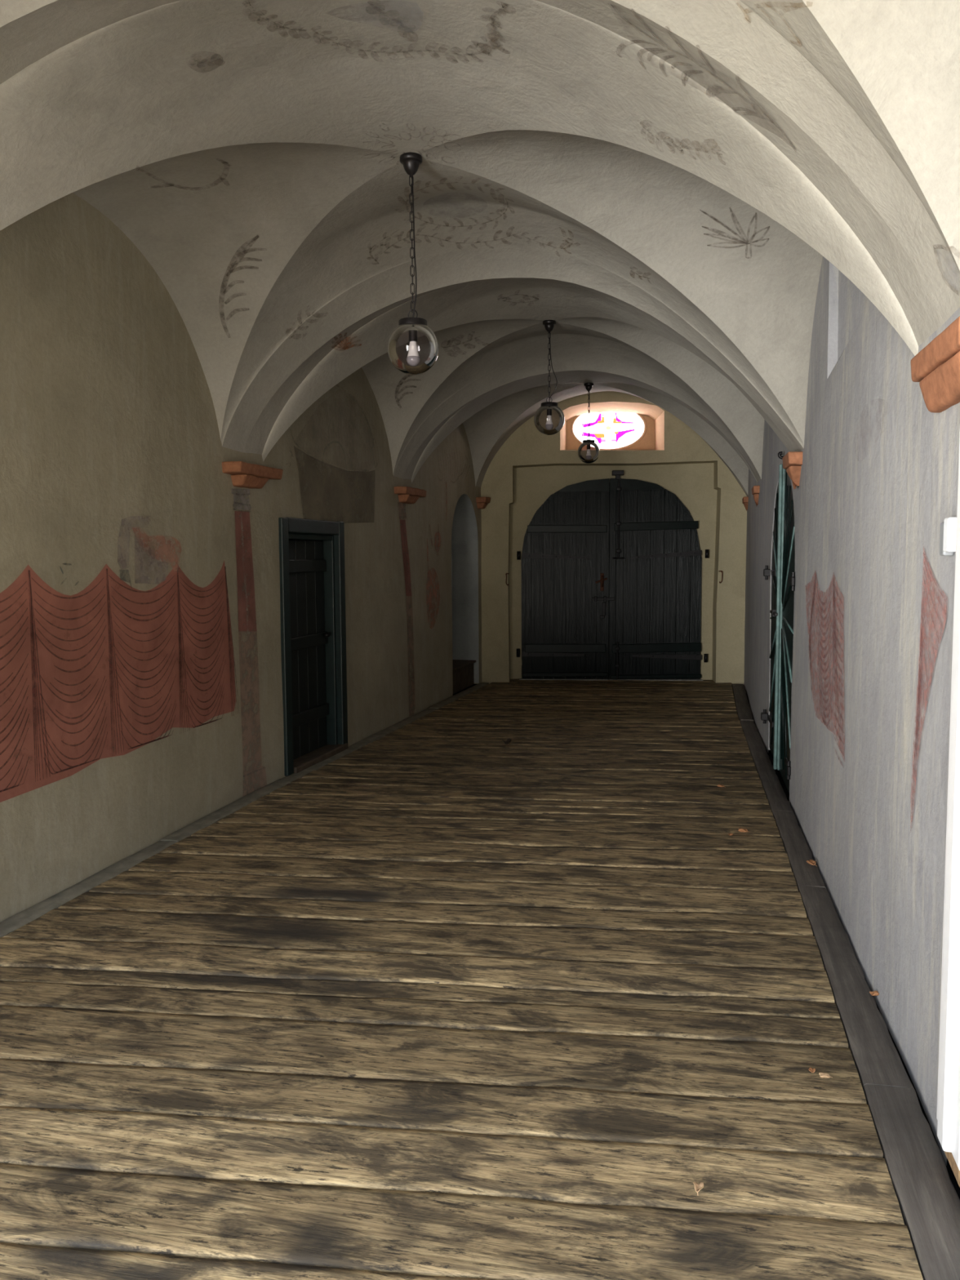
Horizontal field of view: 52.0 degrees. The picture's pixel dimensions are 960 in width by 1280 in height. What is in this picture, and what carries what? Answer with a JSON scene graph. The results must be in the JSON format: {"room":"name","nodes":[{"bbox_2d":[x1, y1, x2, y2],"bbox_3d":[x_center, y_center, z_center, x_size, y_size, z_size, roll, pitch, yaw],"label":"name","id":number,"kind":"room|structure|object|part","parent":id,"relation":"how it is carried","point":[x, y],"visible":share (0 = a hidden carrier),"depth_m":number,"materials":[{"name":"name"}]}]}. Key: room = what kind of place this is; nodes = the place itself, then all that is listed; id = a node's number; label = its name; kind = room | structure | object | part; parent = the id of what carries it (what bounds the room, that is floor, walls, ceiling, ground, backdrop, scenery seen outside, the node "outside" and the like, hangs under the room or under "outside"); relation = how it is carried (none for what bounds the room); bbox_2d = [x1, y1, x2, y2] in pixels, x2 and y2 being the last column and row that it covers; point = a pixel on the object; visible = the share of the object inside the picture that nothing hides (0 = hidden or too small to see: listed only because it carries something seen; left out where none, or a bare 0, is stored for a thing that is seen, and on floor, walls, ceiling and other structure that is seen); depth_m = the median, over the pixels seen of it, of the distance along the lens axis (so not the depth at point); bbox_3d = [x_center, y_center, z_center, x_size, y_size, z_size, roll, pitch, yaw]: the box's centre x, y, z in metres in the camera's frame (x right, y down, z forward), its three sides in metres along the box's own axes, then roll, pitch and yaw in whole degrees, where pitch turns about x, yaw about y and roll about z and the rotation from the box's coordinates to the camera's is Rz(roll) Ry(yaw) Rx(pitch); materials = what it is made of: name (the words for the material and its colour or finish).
{"room":"vaulted entrance passage","nodes":[
{"label":"vaulted entrance passage","id":0,"kind":"room"},
{"bbox_2d":[0,192,482,922],"bbox_3d":[-1.900,-0.922,6.614,1.204,4.030,14.600,1,5,12],"label":"wall","id":1,"kind":"structure","parent":0,"point":[141,683],"depth_m":5.50,"materials":[{"name":"paint"}]},
{"bbox_2d":[0,560,235,802],"bbox_3d":[-2.070,0.170,4.637,0.013,1.080,3.900,1,5,13],"label":"drapery","id":2,"kind":"object","parent":1,"relation":"hanging from","point":[105,666],"depth_m":5.15,"materials":[{"name":"red paint"}]},
{"bbox_2d":[222,461,283,488],"bbox_3d":[-1.544,-1.102,6.637,0.176,0.150,0.637,1,5,14],"label":"corbel","id":3,"kind":"object","parent":1,"relation":"attached to","point":[244,474],"visible":0.91,"depth_m":6.50,"materials":[{"name":"stone"}]},
{"bbox_2d":[278,517,347,776],"bbox_3d":[-1.429,0.022,7.807,0.350,1.945,1.161,1,5,15],"label":"door","id":4,"kind":"structure","parent":1,"relation":"in","point":[313,572],"depth_m":7.93,"materials":[{"name":"green paint"}]},
{"bbox_3d":[-1.423,0.073,7.810,0.038,1.723,0.873,1,5,15],"label":"panel","id":5,"kind":"part","parent":4,"relation":"part of","materials":[{"name":"black paint"}]},
{"bbox_3d":[-1.415,0.951,7.918,0.350,0.075,1.011,1,5,15],"label":"sill","id":6,"kind":"part","parent":4,"relation":"part of","materials":[{"name":"brown wood"}]},
{"bbox_3d":[-1.266,-0.043,8.130,0.052,0.040,0.052,1,5,12],"label":"handle","id":7,"kind":"part","parent":4,"relation":"part of","materials":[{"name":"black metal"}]},
{"bbox_2d":[394,486,426,503],"bbox_3d":[-0.706,-1.435,9.789,0.174,0.152,0.623,1,5,15],"label":"corbel","id":8,"kind":"object","parent":1,"relation":"attached to","point":[406,495],"visible":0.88,"depth_m":9.63,"materials":[{"name":"stone"}]},
{"bbox_2d":[475,497,490,509],"bbox_3d":[0.026,-1.742,12.506,0.180,0.150,0.236,1,5,12],"label":"corbel","id":9,"kind":"object","parent":1,"relation":"attached to","point":[482,502],"visible":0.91,"depth_m":12.43,"materials":[{"name":"stone"}]},
{"bbox_2d":[0,678,959,1279],"bbox_3d":[-0.268,1.088,6.495,5.700,0.055,15.655,1,5,12],"label":"floor","id":10,"kind":"structure","parent":0,"point":[445,999],"depth_m":3.31,"materials":[{"name":"brown wood"}]},
{"bbox_2d":[452,659,475,693],"bbox_3d":[-0.704,0.456,12.235,1.050,0.320,1.157,1,5,15],"label":"wooden step","id":11,"kind":"structure","parent":10,"relation":"on","point":[463,669],"depth_m":12.21,"materials":[{"name":"brown wood"}]},
{"bbox_2d":[501,738,511,744],"bbox_3d":[0.228,0.872,8.455,0.094,0.051,0.152,-1,5,-2],"label":"fallen leaf","id":12,"kind":"object","parent":10,"relation":"on","point":[508,740],"visible":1,"depth_m":8.49,"materials":[{"name":"brown plant"}]},
{"bbox_2d":[693,1182,703,1195],"bbox_3d":[0.550,1.382,2.482,0.026,0.015,0.045,1,5,20],"label":"fallen leaf","id":13,"kind":"object","parent":10,"relation":"on","point":[698,1187],"visible":1,"depth_m":2.49,"materials":[{"name":"beige plant"}]},
{"bbox_2d":[737,827,750,832],"bbox_3d":[1.534,1.105,5.711,0.069,0.024,0.043,2,5,27],"label":"fallen leaf","id":14,"kind":"object","parent":10,"relation":"on","point":[740,829],"visible":1,"depth_m":5.71,"materials":[{"name":"brown plant"}]},
{"bbox_2d":[808,1066,815,1072],"bbox_3d":[1.031,1.333,3.055,0.021,0.012,0.035,1,5,17],"label":"fallen leaf","id":15,"kind":"object","parent":10,"relation":"on","point":[812,1070],"visible":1,"depth_m":3.05,"materials":[{"name":"brown plant"}]},
{"bbox_2d":[818,1072,832,1078],"bbox_3d":[1.060,1.335,3.016,0.041,0.014,0.024,1,5,11],"label":"fallen leaf","id":16,"kind":"object","parent":10,"relation":"on","point":[821,1074],"visible":1,"depth_m":3.02,"materials":[{"name":"beige plant"}]},
{"bbox_2d":[0,0,959,496],"bbox_3d":[0.113,-1.836,6.080,3.880,1.540,13.625,1,5,12],"label":"ceiling","id":17,"kind":"structure","parent":0,"point":[668,184],"depth_m":4.33,"materials":[{"name":"white paint"}]},
{"bbox_2d":[332,332,361,351],"bbox_3d":[-0.938,-2.047,6.723,0.148,0.104,0.471,1,5,12],"label":"flower","id":18,"kind":"object","parent":17,"relation":"on","point":[341,341],"depth_m":6.78,"materials":[{"name":"orange paint"}]},
{"bbox_2d":[387,151,439,374],"bbox_3d":[-0.326,-1.799,4.734,0.250,1.024,0.250,1,5,12],"label":"pendant lamp","id":19,"kind":"object","parent":17,"relation":"hanging from","point":[411,161],"visible":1,"depth_m":4.71,"materials":[{"name":"black metal"}]},
{"bbox_3d":[-0.326,-1.902,4.725,0.017,0.641,0.017,3,6,37],"label":"chain","id":20,"kind":"part","parent":19,"relation":"part of","materials":[{"name":"black metal"}]},
{"bbox_2d":[408,329,417,342],"bbox_3d":[-0.324,-1.478,4.760,0.042,0.069,0.042,1,5,12],"label":"socket","id":21,"kind":"object","parent":19,"relation":"attached to","point":[412,333],"depth_m":4.74,"materials":[{"name":"black metal"}]},
{"bbox_3d":[-0.323,-1.405,4.766,0.250,0.234,0.250,1,5,12],"label":"globe","id":22,"kind":"part","parent":19,"relation":"part of","materials":[{"name":"clear glass"}]},
{"bbox_3d":[-0.324,-1.408,4.766,0.058,0.072,0.058,1,5,12],"label":"bulb","id":23,"kind":"part","parent":19,"relation":"part of","materials":[{"name":"white glass"}]},
{"bbox_3d":[-0.317,-1.879,4.727,0.024,0.674,0.011,1,5,12],"label":"cord","id":24,"kind":"part","parent":19,"relation":"part of","materials":[{"name":"black metal"}]},
{"bbox_2d":[533,320,564,435],"bbox_3d":[0.565,-2.134,8.015,0.250,0.914,0.250,1,5,12],"label":"pendant lamp","id":25,"kind":"object","parent":17,"relation":"hanging from","point":[548,325],"visible":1,"depth_m":7.99,"materials":[{"name":"black metal"}]},
{"bbox_2d":[546,408,551,415],"bbox_3d":[0.567,-1.868,8.037,0.042,0.069,0.042,1,5,12],"label":"socket","id":26,"kind":"object","parent":25,"relation":"attached to","point":[548,411],"depth_m":8.02,"materials":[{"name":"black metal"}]},
{"bbox_3d":[0.567,-1.795,8.043,0.250,0.234,0.250,1,5,12],"label":"globe","id":27,"kind":"part","parent":25,"relation":"part of","materials":[{"name":"clear glass"}]},
{"bbox_3d":[0.564,-2.237,8.007,0.017,0.532,0.017,3,6,37],"label":"chain","id":28,"kind":"part","parent":25,"relation":"part of","materials":[{"name":"black metal"}]},
{"bbox_3d":[0.567,-1.798,8.043,0.058,0.072,0.058,1,5,12],"label":"bulb","id":29,"kind":"part","parent":25,"relation":"part of","materials":[{"name":"white glass"}]},
{"bbox_3d":[0.595,-2.214,8.004,0.068,0.564,0.011,1,5,12],"label":"cord","id":30,"kind":"part","parent":25,"relation":"part of","materials":[{"name":"black metal"}]},
{"bbox_2d":[577,382,599,463],"bbox_3d":[1.223,-2.436,11.061,0.250,0.889,0.250,1,5,12],"label":"pendant lamp","id":31,"kind":"object","parent":17,"relation":"hanging from","point":[588,386],"visible":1,"depth_m":11.03,"materials":[{"name":"black metal"}]},
{"bbox_3d":[1.224,-2.109,11.088,0.250,0.234,0.250,1,5,12],"label":"globe","id":32,"kind":"part","parent":31,"relation":"part of","materials":[{"name":"clear glass"}]},
{"bbox_3d":[1.222,-2.539,11.052,0.017,0.507,0.017,3,6,37],"label":"chain","id":33,"kind":"part","parent":31,"relation":"part of","materials":[{"name":"black metal"}]},
{"bbox_3d":[1.224,-2.112,11.088,0.058,0.072,0.058,1,5,12],"label":"bulb","id":34,"kind":"part","parent":31,"relation":"part of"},
{"bbox_3d":[1.229,-2.516,11.055,0.018,0.540,0.011,1,5,12],"label":"cord","id":35,"kind":"part","parent":31,"relation":"part of","materials":[{"name":"black metal"}]},
{"bbox_2d":[714,215,769,247],"bbox_3d":[1.326,-2.117,5.128,0.360,0.179,0.296,1,5,12],"label":"plant","id":36,"kind":"object","parent":17,"relation":"on","point":[730,231],"depth_m":5.12,"materials":[{"name":"grey paint"}]},
{"bbox_2d":[474,391,746,684],"bbox_3d":[1.709,-1.458,12.823,3.887,4.030,0.603,0,5,5],"label":"wall","id":37,"kind":"structure","parent":0,"point":[531,465],"depth_m":12.66,"materials":[{"name":"beige paint"}]},
{"bbox_2d":[516,478,614,679],"bbox_3d":[1.113,-0.789,12.873,1.279,2.608,0.177,0,5,5],"label":"gate leaf","id":38,"kind":"object","parent":37,"relation":"attached to","point":[565,553],"visible":1,"depth_m":12.88,"materials":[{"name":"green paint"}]},
{"bbox_3d":[1.351,-2.007,12.742,0.647,0.158,0.021,0,5,5],"label":"rail","id":39,"kind":"part","parent":38,"relation":"part of","materials":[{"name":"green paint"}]},
{"bbox_3d":[1.578,-0.752,12.804,0.142,0.230,0.090,3,6,32],"label":"handle","id":40,"kind":"part","parent":38,"relation":"part of","materials":[{"name":"metal"}]},
{"bbox_3d":[1.603,-0.387,12.852,0.075,0.211,0.029,0,5,5],"label":"lock plate","id":41,"kind":"part","parent":38,"relation":"part of","materials":[{"name":"black metal"}]},
{"bbox_2d":[570,411,647,449],"bbox_3d":[1.684,-2.779,12.891,1.012,0.629,0.066,0,5,5],"label":"window","id":42,"kind":"structure","parent":37,"relation":"in","point":[611,430],"depth_m":12.91,"materials":[{"name":"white glass"}]},
{"bbox_3d":[1.673,-2.775,12.901,0.641,0.357,0.094,1,5,12],"label":"pink glass","id":43,"kind":"part","parent":42,"relation":"part of","materials":[{"name":"purple"}]},
{"bbox_3d":[1.677,-2.791,12.905,0.364,0.275,0.056,1,5,12],"label":"orange glass","id":44,"kind":"part","parent":42,"relation":"part of","materials":[{"name":"orange glass"}]},
{"bbox_3d":[1.689,-2.781,12.911,0.715,0.404,0.105,1,5,12],"label":"magenta glass","id":45,"kind":"part","parent":42,"relation":"part of","materials":[{"name":"purple glass"}]},
{"bbox_2d":[611,470,623,479],"bbox_3d":[1.783,-2.131,12.723,0.151,0.115,0.120,0,5,5],"label":"bolt keeper","id":46,"kind":"object","parent":37,"relation":"attached to","point":[617,473],"visible":1,"depth_m":12.66,"materials":[{"name":"black metal"}]},
{"bbox_2d":[608,478,708,679],"bbox_3d":[2.304,-0.790,12.790,1.312,2.611,0.162,0,5,5],"label":"gate leaf","id":47,"kind":"object","parent":37,"relation":"attached to","point":[655,559],"visible":1,"depth_m":12.79,"materials":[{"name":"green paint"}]},
{"bbox_3d":[2.016,-2.014,12.687,0.671,0.145,0.021,0,5,5],"label":"rail","id":48,"kind":"part","parent":47,"relation":"part of","materials":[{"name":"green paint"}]},
{"bbox_2d":[508,273,829,674],"bbox_3d":[0.512,-1.238,6.792,7.240,4.660,16.360,1,5,12],"label":"wall","id":49,"kind":"structure","parent":0,"point":[828,273],"depth_m":14.48,"materials":[{"name":"white paint"}]},
{"bbox_2d":[0,682,488,937],"bbox_3d":[-1.535,1.098,6.447,0.239,0.055,12.900,1,5,14],"label":"trim","id":50,"kind":"structure","parent":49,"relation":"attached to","point":[22,918],"depth_m":5.71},
{"bbox_2d":[519,676,702,680],"bbox_3d":[1.727,0.522,13.089,2.394,0.040,0.400,0,5,5],"label":"trim","id":51,"kind":"structure","parent":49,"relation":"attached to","point":[543,678],"depth_m":12.91,"materials":[{"name":"stone"}]},
{"bbox_2d":[732,684,959,1279],"bbox_3d":[1.858,1.118,5.977,0.187,0.054,13.246,1,5,12],"label":"trim","id":52,"kind":"structure","parent":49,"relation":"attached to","point":[929,1202],"depth_m":3.06,"materials":[{"name":"grey wood"}]},
{"bbox_2d":[806,859,817,866],"bbox_3d":[1.717,1.150,5.080,0.045,0.025,0.073,-2,5,-17],"label":"fallen leaf","id":53,"kind":"object","parent":52,"relation":"on","point":[811,862],"visible":1,"depth_m":5.09,"materials":[{"name":"brown plant"}]},
{"bbox_2d":[869,991,879,995],"bbox_3d":[1.438,1.282,3.567,0.048,0.016,0.029,-1,5,-8],"label":"fallen leaf","id":54,"kind":"object","parent":52,"relation":"on","point":[873,993],"visible":0.97,"depth_m":3.57,"materials":[{"name":"brown plant"}]},
{"bbox_2d":[743,256,959,1165],"bbox_3d":[1.832,-0.814,5.036,0.871,4.030,16.055,0,5,9],"label":"wall","id":55,"kind":"structure","parent":0,"point":[874,591],"depth_m":3.74,"materials":[{"name":"paint"}]},
{"bbox_2d":[742,496,748,511],"bbox_3d":[3.309,-1.683,12.197,0.105,0.174,0.320,1,5,12],"label":"corbel","id":56,"kind":"object","parent":55,"relation":"attached to","point":[745,500],"visible":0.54,"depth_m":12.06,"materials":[{"name":"ceramic"}]},
{"bbox_2d":[751,485,759,506],"bbox_3d":[2.694,-1.390,9.548,0.102,0.194,0.324,1,5,12],"label":"corbel","id":57,"kind":"object","parent":55,"relation":"attached to","point":[755,490],"visible":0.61,"depth_m":9.46,"materials":[{"name":"stone"}]},
{"bbox_2d":[760,451,795,793],"bbox_3d":[2.237,-0.200,7.268,0.140,2.332,1.870,1,5,11],"label":"door","id":58,"kind":"structure","parent":55,"relation":"in","point":[782,572],"depth_m":7.13,"materials":[{"name":"green paint"}]},
{"bbox_2d":[782,451,802,489],"bbox_3d":[1.993,-1.065,6.219,0.129,0.223,0.385,1,5,12],"label":"corbel","id":59,"kind":"object","parent":55,"relation":"attached to","point":[792,460],"visible":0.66,"depth_m":6.12,"materials":[{"name":"stone"}]},
{"bbox_2d":[910,315,959,413],"bbox_3d":[1.251,-0.712,2.596,0.115,0.176,0.550,1,5,12],"label":"corbel","id":60,"kind":"object","parent":55,"relation":"attached to","point":[936,366],"visible":0.97,"depth_m":2.58,"materials":[{"name":"ceramic"}]},
{"bbox_2d":[936,437,959,1187],"bbox_3d":[1.222,0.282,1.867,0.349,2.285,1.315,1,5,12],"label":"door","id":61,"kind":"structure","parent":55,"relation":"in","point":[948,1115],"depth_m":2.44,"materials":[{"name":"white paint"}]},
{"bbox_3d":[1.349,1.333,2.511,0.273,0.083,0.172,1,5,12],"label":"sill","id":62,"kind":"part","parent":61,"relation":"part of","materials":[{"name":"brown wood"}]},
{"bbox_2d":[939,516,956,555],"bbox_3d":[1.242,-0.273,2.605,0.030,0.100,0.100,1,5,12],"label":"light switch","id":63,"kind":"object","parent":55,"relation":"attached to","point":[948,531],"visible":0.91,"depth_m":2.56,"materials":[{"name":"white plastic"}]}
]}

